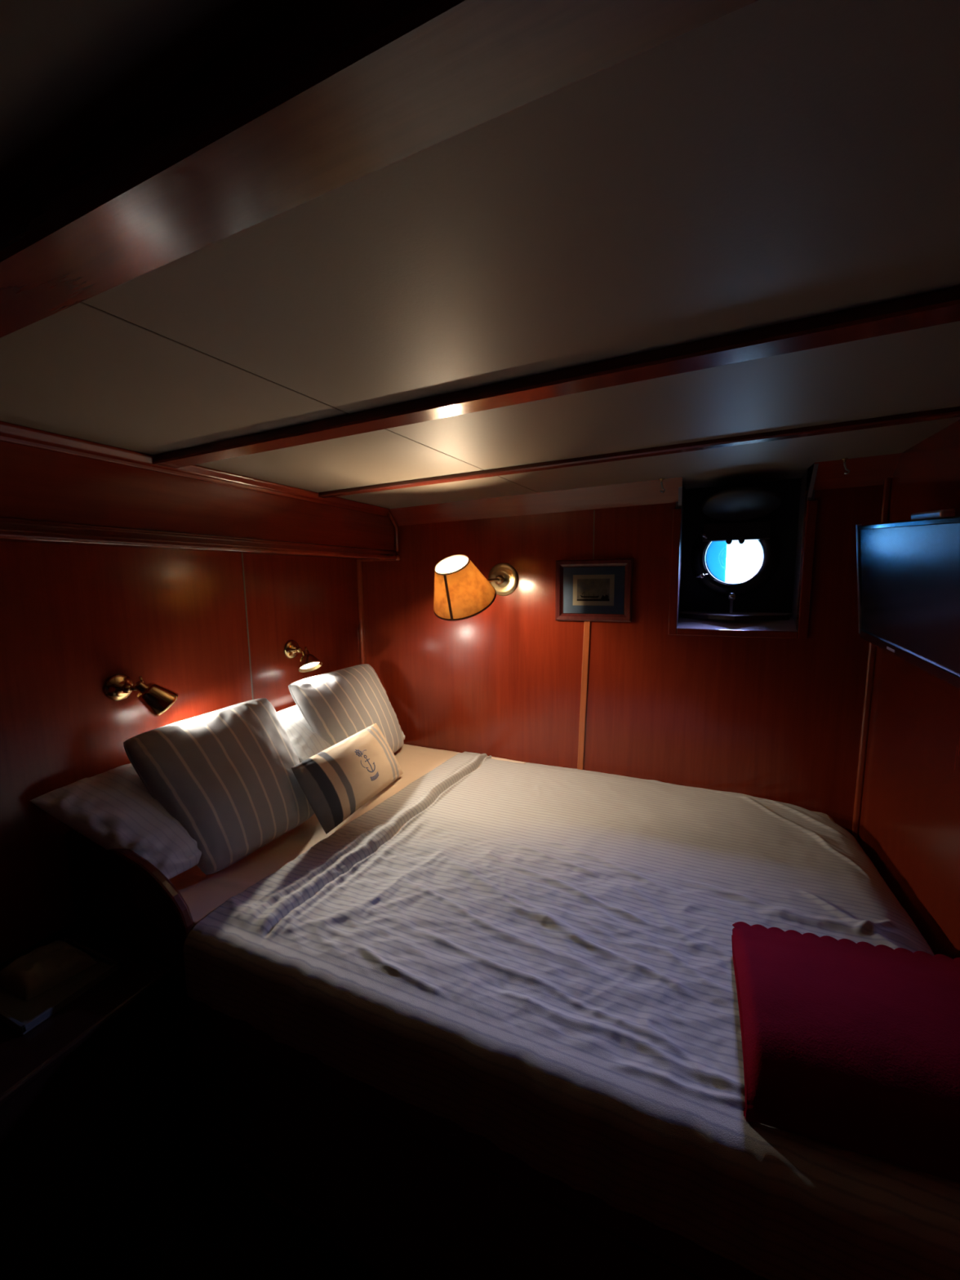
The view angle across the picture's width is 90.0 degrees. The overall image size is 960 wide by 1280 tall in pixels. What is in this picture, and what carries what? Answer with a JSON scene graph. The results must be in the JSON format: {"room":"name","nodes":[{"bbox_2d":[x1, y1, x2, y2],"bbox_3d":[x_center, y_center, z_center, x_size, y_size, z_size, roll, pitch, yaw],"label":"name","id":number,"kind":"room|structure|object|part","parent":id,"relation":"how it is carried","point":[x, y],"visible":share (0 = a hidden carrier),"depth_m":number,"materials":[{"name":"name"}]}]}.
{"room":"ship interior","nodes":[
{"label":"ship interior","id":0,"kind":"room"},
{"bbox_2d":[0,541,360,964],"bbox_3d":[-1.165,0.400,1.122,0.030,1.950,2.930,2,8,23],"label":"wall","id":1,"kind":"structure","parent":0,"point":[73,618],"depth_m":1.34,"materials":[{"name":"brown wood"}]},
{"bbox_2d":[103,673,177,716],"bbox_3d":[-0.971,0.158,1.381,0.175,0.128,0.086,-4,8,-25],"label":"reading lamp","id":2,"kind":"object","parent":1,"relation":"attached to","point":[157,699],"visible":1,"depth_m":1.36,"materials":[{"name":"gold metal"}]},
{"bbox_3d":[-0.975,0.134,1.357,0.068,0.037,0.034,-4,8,-22],"label":"swivel arm","id":3,"kind":"part","parent":2,"relation":"part of","materials":[{"name":"gold metal"}]},
{"bbox_2d":[138,675,144,682],"bbox_3d":[-0.959,0.116,1.361,0.008,0.029,0.014,6,10,42],"label":"switch","id":4,"kind":"object","parent":2,"relation":"attached to","point":[140,677],"depth_m":1.36,"materials":[{"name":"gold metal"}]},
{"bbox_3d":[-0.929,0.171,1.393,0.085,0.099,0.098,2,8,23],"label":"lamp shade","id":5,"kind":"part","parent":2,"relation":"part of","materials":[{"name":"gold metal"}]},
{"bbox_2d":[0,421,400,561],"bbox_3d":[-1.052,-0.314,0.964,0.244,0.227,2.903,2,8,23],"label":"overhead cabinet","id":6,"kind":"object","parent":1,"relation":"attached to","point":[55,488],"visible":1,"depth_m":1.24,"materials":[{"name":"brown wood"}]},
{"bbox_3d":[-1.072,-0.221,0.983,0.199,0.014,2.898,2,8,23],"label":"panel","id":7,"kind":"part","parent":6,"relation":"part of","materials":[{"name":"brown wood"}]},
{"bbox_3d":[-0.970,-0.400,0.872,0.026,0.034,2.822,2,8,23],"label":"crown moulding","id":8,"kind":"part","parent":6,"relation":"part of","materials":[{"name":"brown wood"}]},
{"bbox_3d":[-0.958,-0.221,0.932,0.023,0.044,2.896,2,8,23],"label":"moulding","id":9,"kind":"part","parent":6,"relation":"part of","materials":[{"name":"brown wood"}]},
{"bbox_3d":[-0.486,-0.383,2.293,0.198,0.012,0.012,2,8,23],"label":"wall moulding","id":10,"kind":"part","parent":6,"relation":"part of","materials":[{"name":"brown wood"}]},
{"bbox_3d":[-0.402,-0.501,2.206,0.014,0.184,0.078,2,8,23],"label":"moulding","id":11,"kind":"part","parent":6,"relation":"part of","materials":[{"name":"brown wood"}]},
{"bbox_3d":[-0.386,-0.385,2.243,0.030,0.026,0.030,2,8,23],"label":"corner knob","id":12,"kind":"part","parent":6,"relation":"part of","materials":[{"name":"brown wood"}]},
{"bbox_2d":[241,553,253,699],"bbox_3d":[-0.851,0.234,1.800,0.002,1.100,0.005,2,8,23],"label":"trim","id":13,"kind":"structure","parent":1,"relation":"attached to","point":[242,553],"depth_m":1.76,"materials":[{"name":"brown wood"}]},
{"bbox_2d":[284,640,322,672],"bbox_3d":[-0.710,0.068,1.937,0.142,0.133,0.094,2,8,23],"label":"reading lamp","id":14,"kind":"object","parent":1,"relation":"attached to","point":[308,662],"visible":1,"depth_m":1.94,"materials":[{"name":"gold metal"}]},
{"bbox_3d":[-0.718,0.051,1.948,0.064,0.050,0.036,2,8,23],"label":"swivel arm","id":15,"kind":"part","parent":14,"relation":"part of","materials":[{"name":"gold metal"}]},
{"bbox_3d":[-0.684,0.096,1.929,0.087,0.079,0.094,2,8,23],"label":"lamp shade","id":16,"kind":"part","parent":14,"relation":"part of","materials":[{"name":"gold metal"}]},
{"bbox_2d":[105,1143,389,1279],"bbox_3d":[-0.200,1.424,0.826,2.115,0.030,2.960,2,8,23],"label":"floor","id":17,"kind":"structure","parent":0,"point":[216,1226],"depth_m":1.10,"materials":[{"name":"black"}]},
{"bbox_2d":[170,1000,768,1279],"bbox_3d":[0.111,1.042,1.517,2.054,0.545,1.300,2,8,23],"label":"bed base","id":18,"kind":"object","parent":17,"relation":"on","point":[397,1184],"visible":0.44,"depth_m":0.99,"materials":[{"name":"brown wood"}]},
{"bbox_2d":[65,830,197,1020],"bbox_3d":[-0.876,0.700,1.206,0.457,0.387,0.027,2,8,23],"label":"leeboard","id":19,"kind":"object","parent":18,"relation":"attached to","point":[118,895],"visible":0.56,"depth_m":1.17,"materials":[{"name":"brown wood"}]},
{"bbox_2d":[810,810,835,822],"bbox_3d":[0.082,0.713,1.505,1.975,0.159,1.254,2,8,23],"label":"mattress","id":20,"kind":"object","parent":18,"relation":"on","point":[824,815],"visible":0.1,"depth_m":1.65,"materials":[{"name":"beige fabric"}]},
{"bbox_2d":[168,743,525,924],"bbox_3d":[-0.436,0.662,1.719,0.851,0.140,1.262,2,8,23],"label":"fitted sheet","id":21,"kind":"object","parent":20,"relation":"on","point":[202,893],"visible":0.2,"depth_m":1.42,"materials":[{"name":"beige fabric"}]},
{"bbox_2d":[30,763,201,879],"bbox_3d":[-0.831,0.463,1.419,0.311,0.280,0.656,2,8,23],"label":"pillow","id":22,"kind":"object","parent":21,"relation":"on","point":[113,808],"visible":0.38,"depth_m":1.22,"materials":[{"name":"white fabric"}]},
{"bbox_2d":[123,697,314,875],"bbox_3d":[-0.740,0.420,1.462,0.278,0.388,0.464,2,8,23],"label":"striped cushion","id":23,"kind":"object","parent":21,"relation":"on","point":[226,775],"visible":0.94,"depth_m":1.37,"materials":[{"name":"grey fabric"}]},
{"bbox_2d":[276,705,404,762],"bbox_3d":[-0.572,0.376,2.039,0.271,0.275,0.624,2,8,23],"label":"pillow","id":24,"kind":"object","parent":21,"relation":"on","point":[306,743],"visible":0.18,"depth_m":1.81,"materials":[{"name":"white fabric"}]},
{"bbox_2d":[288,663,404,753],"bbox_3d":[-0.529,0.334,2.045,0.221,0.403,0.535,2,8,23],"label":"striped cushion","id":25,"kind":"object","parent":24,"relation":"on","point":[336,705],"visible":0.76,"depth_m":1.95,"materials":[{"name":"grey fabric"}]},
{"bbox_2d":[291,723,403,834],"bbox_3d":[-0.450,0.474,1.737,0.135,0.210,0.494,2,8,20],"label":"lumbar cushion","id":26,"kind":"object","parent":21,"relation":"on","point":[339,780],"visible":1,"depth_m":1.64,"materials":[{"name":"beige fabric"}]},
{"bbox_2d":[183,751,959,1279],"bbox_3d":[0.300,0.776,1.395,1.574,0.364,1.306,2,8,23],"label":"coverlet","id":27,"kind":"object","parent":20,"relation":"on","point":[538,962],"visible":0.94,"depth_m":0.99,"materials":[{"name":"white fabric"}]},
{"bbox_2d":[731,921,959,1182],"bbox_3d":[0.692,0.631,0.821,0.503,0.113,0.435,2,8,18],"label":"blanket","id":28,"kind":"object","parent":27,"relation":"on","point":[847,1044],"visible":1,"depth_m":0.72,"materials":[{"name":"red fabric"}]},
{"bbox_3d":[-0.993,1.088,1.043,0.399,0.600,0.453,2,8,23],"label":"base cabinet","id":29,"kind":"object","parent":17,"relation":"on","visible":0},
{"bbox_2d":[0,923,172,1106],"bbox_3d":[-0.997,0.801,1.006,0.399,0.020,0.453,2,8,23],"label":"countertop","id":30,"kind":"structure","parent":29,"relation":"on","point":[24,1058],"depth_m":1.01,"materials":[{"name":"brown wood"}]},
{"bbox_2d":[0,937,119,1035],"bbox_3d":[-0.978,0.771,1.086,0.210,0.017,0.180,2,8,23],"label":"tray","id":31,"kind":"object","parent":30,"relation":"on","point":[22,1015],"visible":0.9,"depth_m":1.05,"materials":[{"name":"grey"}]},
{"bbox_2d":[0,940,97,1001],"bbox_3d":[-1.009,0.748,1.113,0.168,0.044,0.124,2,8,23],"label":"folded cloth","id":32,"kind":"object","parent":31,"relation":"on","point":[32,974],"visible":1,"depth_m":1.09,"materials":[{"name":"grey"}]},
{"bbox_2d":[0,0,959,508],"bbox_3d":[-0.171,-0.496,0.705,2.115,0.191,3.230,2,8,23],"label":"ceiling","id":33,"kind":"structure","parent":0,"point":[762,163],"depth_m":0.53,"materials":[{"name":"white paint"}]},
{"bbox_2d":[80,302,537,492],"bbox_3d":[-0.133,-0.485,1.203,0.003,0.005,1.530,3,8,28],"label":"trim","id":34,"kind":"structure","parent":33,"relation":"attached to","point":[82,303],"depth_m":0.74,"materials":[{"name":"brown"}]},
{"bbox_2d":[0,0,758,337],"bbox_3d":[-0.196,-0.362,0.365,1.825,0.085,0.074,2,8,23],"label":"ceiling beam","id":35,"kind":"structure","parent":33,"relation":"attached to","point":[323,96],"depth_m":0.32,"materials":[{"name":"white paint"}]},
{"bbox_2d":[151,285,959,468],"bbox_3d":[0.024,-0.441,0.872,1.825,0.063,0.062,2,8,23],"label":"ceiling beam","id":36,"kind":"structure","parent":33,"relation":"attached to","point":[939,307],"depth_m":0.77,"materials":[{"name":"brown wood"}]},
{"bbox_2d":[318,406,959,497],"bbox_3d":[0.251,-0.514,1.398,1.825,0.057,0.040,2,8,23],"label":"trim","id":37,"kind":"structure","parent":33,"relation":"attached to","point":[950,412],"depth_m":1.27,"materials":[{"name":"brown wood"}]},
{"bbox_2d":[658,478,665,493],"bbox_3d":[0.642,-0.543,1.693,0.020,0.053,0.034,0,7,6],"label":"curtain hook","id":38,"kind":"object","parent":33,"relation":"hanging from","point":[660,479],"visible":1,"depth_m":1.69,"materials":[{"name":"gold metal"}]},
{"bbox_2d":[840,457,850,475],"bbox_3d":[1.129,-0.535,1.483,0.020,0.053,0.034,0,7,6],"label":"curtain hook","id":39,"kind":"object","parent":33,"relation":"hanging from","point":[843,460],"visible":1,"depth_m":1.48,"materials":[{"name":"gold metal"}]},
{"bbox_2d":[361,466,883,834],"bbox_3d":[0.365,0.264,2.034,2.055,1.950,0.030,2,8,23],"label":"wall","id":40,"kind":"structure","parent":0,"point":[775,719],"depth_m":1.90,"materials":[{"name":"brown wood"}]},
{"bbox_2d":[356,559,365,664],"bbox_3d":[-0.581,0.153,2.400,0.020,1.100,0.022,2,8,23],"label":"trim","id":41,"kind":"structure","parent":40,"relation":"attached to","point":[359,575],"depth_m":2.35,"materials":[{"name":"brown wood"}]},
{"bbox_2d":[433,554,518,621],"bbox_3d":[-0.017,-0.207,1.856,0.241,0.233,0.481,2,8,23],"label":"wall sconce","id":42,"kind":"object","parent":40,"relation":"attached to","point":[461,592],"visible":1,"depth_m":1.68,"materials":[{"name":"gold metal"}]},
{"bbox_3d":[-0.064,-0.194,1.760,0.231,0.230,0.225,-4,8,-22],"label":"lamp shade","id":43,"kind":"part","parent":42,"relation":"part of","materials":[{"name":"orange"}]},
{"bbox_3d":[0.017,-0.198,1.906,0.038,0.118,0.337,3,8,28],"label":"arm","id":44,"kind":"part","parent":42,"relation":"part of","materials":[{"name":"gold metal"}]},
{"bbox_2d":[389,476,682,525],"bbox_3d":[0.166,-0.552,1.964,1.220,0.103,0.096,2,8,23],"label":"trim","id":45,"kind":"structure","parent":40,"relation":"attached to","point":[645,492],"depth_m":1.91,"materials":[{"name":"brown wood"}]},
{"bbox_2d":[577,621,590,769],"bbox_3d":[0.428,0.294,1.992,0.054,0.900,0.007,2,8,23],"label":"trim","id":46,"kind":"structure","parent":40,"relation":"attached to","point":[586,624],"depth_m":1.98,"materials":[{"name":"brown wood"}]},
{"bbox_2d":[592,510,595,559],"bbox_3d":[0.441,0.116,1.965,0.034,1.260,0.001,2,8,23],"label":"trim","id":47,"kind":"structure","parent":40,"relation":"attached to","point":[593,510],"depth_m":1.89,"materials":[{"name":"brown wood"}]},
{"bbox_2d":[555,558,633,622],"bbox_3d":[0.448,-0.197,1.907,0.300,0.244,0.020,2,8,23],"label":"framed picture","id":48,"kind":"object","parent":40,"relation":"attached to","point":[587,589],"visible":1,"depth_m":1.91,"materials":[{"name":"brown wood"}]},
{"bbox_2d":[667,463,818,639],"bbox_3d":[0.953,-0.312,1.785,0.500,0.640,0.342,2,8,23],"label":"window","id":49,"kind":"structure","parent":40,"relation":"in","point":[770,513],"depth_m":1.81,"materials":[{"name":"grey metal"}]},
{"bbox_3d":[0.974,-0.144,1.859,0.034,0.080,0.034,2,8,23],"label":"drain knob","id":50,"kind":"part","parent":49,"relation":"part of","materials":[{"name":"silver metal"}]},
{"bbox_3d":[1.009,-0.329,1.916,0.214,0.214,0.006,2,8,23],"label":"porthole glass","id":51,"kind":"part","parent":49,"relation":"part of","materials":[{"name":"clear glass"}]},
{"bbox_2d":[679,612,792,621],"bbox_3d":[0.974,-0.088,1.831,0.399,0.018,0.155,2,8,23],"label":"drip tray","id":52,"kind":"object","parent":49,"relation":"on","point":[683,616],"depth_m":1.81,"materials":[{"name":"brown wood"}]},
{"bbox_3d":[0.967,-0.064,1.823,0.402,0.070,0.200,2,8,23],"label":"sill","id":53,"kind":"part","parent":49,"relation":"part of","materials":[{"name":"grey"}]},
{"bbox_3d":[0.933,-0.485,1.721,0.250,0.091,0.241,2,8,23],"label":"deadlight lid","id":54,"kind":"part","parent":49,"relation":"part of","materials":[{"name":"black metal"}]},
{"bbox_2d":[806,453,901,490],"bbox_3d":[1.182,-0.531,1.528,0.218,0.088,0.096,2,8,23],"label":"trim","id":55,"kind":"structure","parent":40,"relation":"attached to","point":[869,470],"depth_m":1.52,"materials":[{"name":"brown wood"}]},
{"bbox_2d":[851,477,891,841],"bbox_3d":[1.289,0.133,1.591,0.018,1.300,0.018,2,8,23],"label":"trim","id":56,"kind":"structure","parent":40,"relation":"attached to","point":[887,482],"depth_m":1.60,"materials":[{"name":"brown wood"}]},
{"bbox_2d":[706,541,727,582],"bbox_3d":[0.671,-0.321,2.049,0.700,1.100,0.379,2,8,23],"label":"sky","id":57,"kind":"structure","parent":0,"point":[716,557],"depth_m":2.07,"materials":[{"name":"teal"}]},
{"bbox_2d":[857,419,959,959],"bbox_3d":[0.751,0.481,0.304,0.030,1.950,2.930,2,8,23],"label":"wall","id":58,"kind":"structure","parent":0,"point":[909,826],"depth_m":1.26,"materials":[{"name":"brown wood"}]},
{"bbox_2d":[855,508,959,688],"bbox_3d":[1.003,-0.111,1.069,0.154,0.350,0.582,2,8,23],"label":"television","id":59,"kind":"object","parent":58,"relation":"attached to","point":[908,571],"visible":1,"depth_m":1.03,"materials":[{"name":"black plastic"}]},
{"bbox_3d":[1.061,-0.168,1.340,0.052,0.304,0.012,-2,7,-8],"label":"edge trim","id":60,"kind":"part","parent":59,"relation":"part of","materials":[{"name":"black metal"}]}
]}

